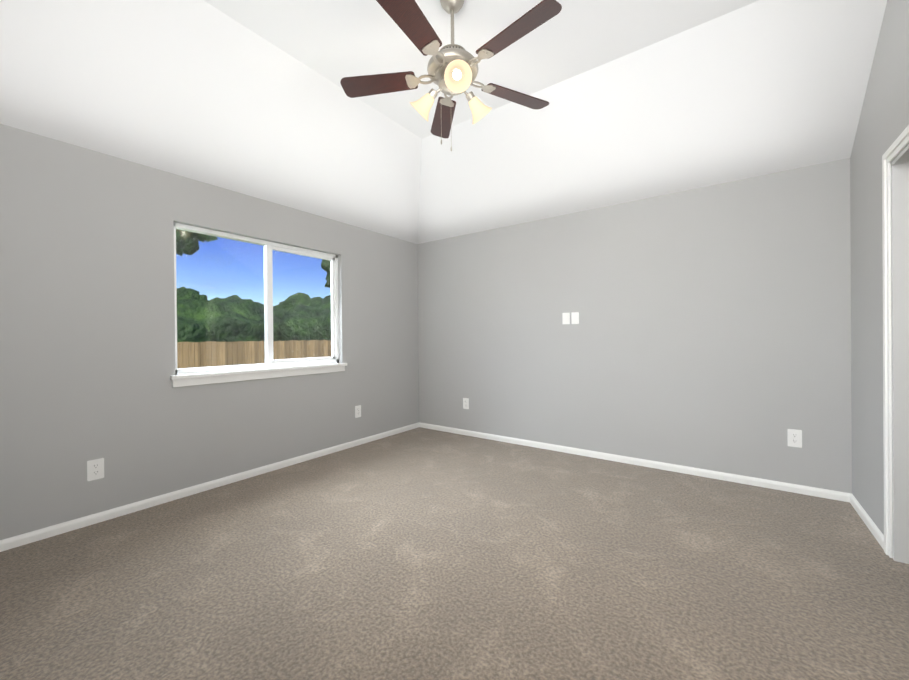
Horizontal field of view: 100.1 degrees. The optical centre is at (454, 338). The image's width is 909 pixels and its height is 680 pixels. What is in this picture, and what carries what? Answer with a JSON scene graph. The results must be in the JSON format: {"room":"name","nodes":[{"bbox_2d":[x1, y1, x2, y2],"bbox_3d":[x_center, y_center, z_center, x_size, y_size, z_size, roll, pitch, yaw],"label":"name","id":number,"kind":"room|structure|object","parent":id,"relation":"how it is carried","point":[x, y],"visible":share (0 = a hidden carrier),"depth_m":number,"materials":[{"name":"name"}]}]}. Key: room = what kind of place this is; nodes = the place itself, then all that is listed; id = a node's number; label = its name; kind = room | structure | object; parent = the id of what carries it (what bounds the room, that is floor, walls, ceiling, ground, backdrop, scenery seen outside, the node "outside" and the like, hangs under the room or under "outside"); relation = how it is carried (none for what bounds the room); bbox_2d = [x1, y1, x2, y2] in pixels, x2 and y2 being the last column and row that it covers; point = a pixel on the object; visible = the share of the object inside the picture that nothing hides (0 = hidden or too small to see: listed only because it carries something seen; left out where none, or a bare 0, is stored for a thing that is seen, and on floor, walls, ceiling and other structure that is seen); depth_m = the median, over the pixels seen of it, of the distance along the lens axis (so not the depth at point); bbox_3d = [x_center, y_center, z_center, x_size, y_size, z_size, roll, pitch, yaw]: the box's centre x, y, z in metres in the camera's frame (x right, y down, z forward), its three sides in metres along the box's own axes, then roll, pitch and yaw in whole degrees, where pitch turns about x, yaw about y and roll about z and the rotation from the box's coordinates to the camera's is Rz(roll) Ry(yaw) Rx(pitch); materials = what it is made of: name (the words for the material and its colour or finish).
{"room":"empty bedroom","nodes":[
{"label":"empty bedroom","id":0,"kind":"room"},
{"bbox_2d":[0,124,418,539],"bbox_3d":[-1.750,-0.489,3.465,0.150,3.380,4.400,0,0,36],"label":"wall","id":1,"kind":"structure","parent":0,"point":[87,333],"depth_m":2.66,"materials":[{"name":"grey paint"}]},
{"bbox_2d":[87,458,103,480],"bbox_3d":[-2.349,0.860,2.492,0.007,0.132,0.082,0,0,36],"label":"electrical outlet","id":2,"kind":"object","parent":1,"relation":"attached to","point":[95,469],"visible":1,"depth_m":2.49,"materials":[{"name":"white plastic"}]},
{"bbox_2d":[0,422,418,551],"bbox_3d":[-1.669,1.170,3.422,0.013,0.062,4.100,0,0,36],"label":"baseboard","id":3,"kind":"structure","parent":1,"relation":"attached to","point":[39,534],"depth_m":2.81,"materials":[{"name":"white wood"}]},
{"bbox_2d":[174,222,338,374],"bbox_3d":[-1.727,-0.306,3.520,0.070,1.165,1.517,0,0,36],"label":"window","id":4,"kind":"structure","parent":1,"relation":"in","point":[270,361],"depth_m":3.50,"materials":[{"name":"white plastic"}]},
{"bbox_2d":[170,363,346,386],"bbox_3d":[-1.654,0.316,3.473,0.097,0.089,1.587,0,0,36],"label":"window sill","id":5,"kind":"structure","parent":1,"relation":"attached to","point":[182,380],"depth_m":3.28,"materials":[{"name":"white wood"}]},
{"bbox_2d":[355,405,360,417],"bbox_3d":[-1.076,0.818,4.249,0.007,0.132,0.082,0,0,36],"label":"electrical outlet","id":6,"kind":"object","parent":1,"relation":"attached to","point":[357,411],"visible":1,"depth_m":4.25,"materials":[{"name":"white plastic"}]},
{"bbox_2d":[0,0,886,243],"bbox_3d":[-0.057,-1.624,2.248,4.101,0.750,4.134,0,0,36],"label":"ceiling","id":7,"kind":"structure","parent":0,"point":[645,99],"depth_m":2.65,"materials":[{"name":"white paint"}]},
{"bbox_2d":[340,0,561,150],"bbox_3d":[-0.005,-1.485,2.132,1.274,0.908,1.271,0,0,36],"label":"fan","id":8,"kind":"object","parent":7,"relation":"hanging from","point":[452,69],"visible":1,"depth_m":2.10,"materials":[{"name":"brown wood"}]},
{"bbox_2d":[0,427,908,679],"bbox_3d":[0.680,1.226,1.720,6.116,0.080,4.400,0,0,36],"label":"floor","id":9,"kind":"structure","parent":0,"point":[419,553],"depth_m":1.87,"materials":[{"name":"carpet"}]},
{"bbox_2d":[418,158,851,492],"bbox_3d":[1.204,-0.516,3.948,4.066,3.380,0.150,0,0,36],"label":"wall","id":10,"kind":"structure","parent":0,"point":[711,330],"depth_m":3.37,"materials":[{"name":"grey paint"}]},
{"bbox_2d":[463,398,468,408],"bbox_3d":[0.139,0.796,4.636,0.082,0.132,0.007,0,0,36],"label":"electrical outlet","id":11,"kind":"object","parent":10,"relation":"attached to","point":[465,403],"visible":1,"depth_m":4.63,"materials":[{"name":"white plastic"}]},
{"bbox_2d":[562,313,569,323],"bbox_3d":[1.143,-0.202,3.898,0.074,0.118,0.008,0,0,36],"label":"switch plate","id":12,"kind":"object","parent":10,"relation":"attached to","point":[565,318],"visible":1,"depth_m":3.90,"materials":[{"name":"white plastic"}]},
{"bbox_2d":[571,312,578,323],"bbox_3d":[1.219,-0.203,3.843,0.074,0.118,0.008,0,0,36],"label":"switch plate","id":13,"kind":"object","parent":10,"relation":"attached to","point":[575,317],"visible":1,"depth_m":3.84,"materials":[{"name":"white plastic"}]},
{"bbox_2d":[419,422,851,501],"bbox_3d":[1.171,1.144,3.888,4.066,0.062,0.013,0,0,36],"label":"baseboard","id":14,"kind":"structure","parent":10,"relation":"attached to","point":[805,490],"depth_m":3.37,"materials":[{"name":"white wood"}]},
{"bbox_2d":[787,429,801,447],"bbox_3d":[2.570,0.756,2.874,0.082,0.132,0.007,0,0,36],"label":"electrical outlet","id":15,"kind":"object","parent":10,"relation":"attached to","point":[794,437],"visible":1,"depth_m":2.87,"materials":[{"name":"white plastic"}]},
{"bbox_2d":[850,0,908,534],"bbox_3d":[1.664,-0.510,0.991,0.150,3.380,4.400,0,0,36],"label":"wall","id":16,"kind":"structure","parent":0,"point":[883,123],"depth_m":2.28,"materials":[{"name":"grey paint"}]},
{"bbox_2d":[850,494,883,549],"bbox_3d":[2.588,1.136,2.390,0.013,0.062,0.775,0,0,36],"label":"baseboard","id":17,"kind":"structure","parent":16,"relation":"attached to","point":[876,532],"depth_m":2.35,"materials":[{"name":"white wood"}]},
{"bbox_2d":[882,125,908,563],"bbox_3d":[2.132,0.090,1.645,0.169,2.167,0.954,0,0,36],"label":"door frame","id":18,"kind":"structure","parent":16,"relation":"in","point":[900,287],"depth_m":1.99,"materials":[{"name":"white wood"}]},
{"label":"outside","id":19,"kind":"structure","parent":0,"visible":0},
{"bbox_2d":[176,229,330,368],"bbox_3d":[-45.473,-1.142,44.964,120.345,11.508,220.000,0,0,36],"label":"trees","id":20,"kind":"object","parent":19,"point":[241,353],"depth_m":13.74,"materials":[{"name":"green plant"}]}
]}

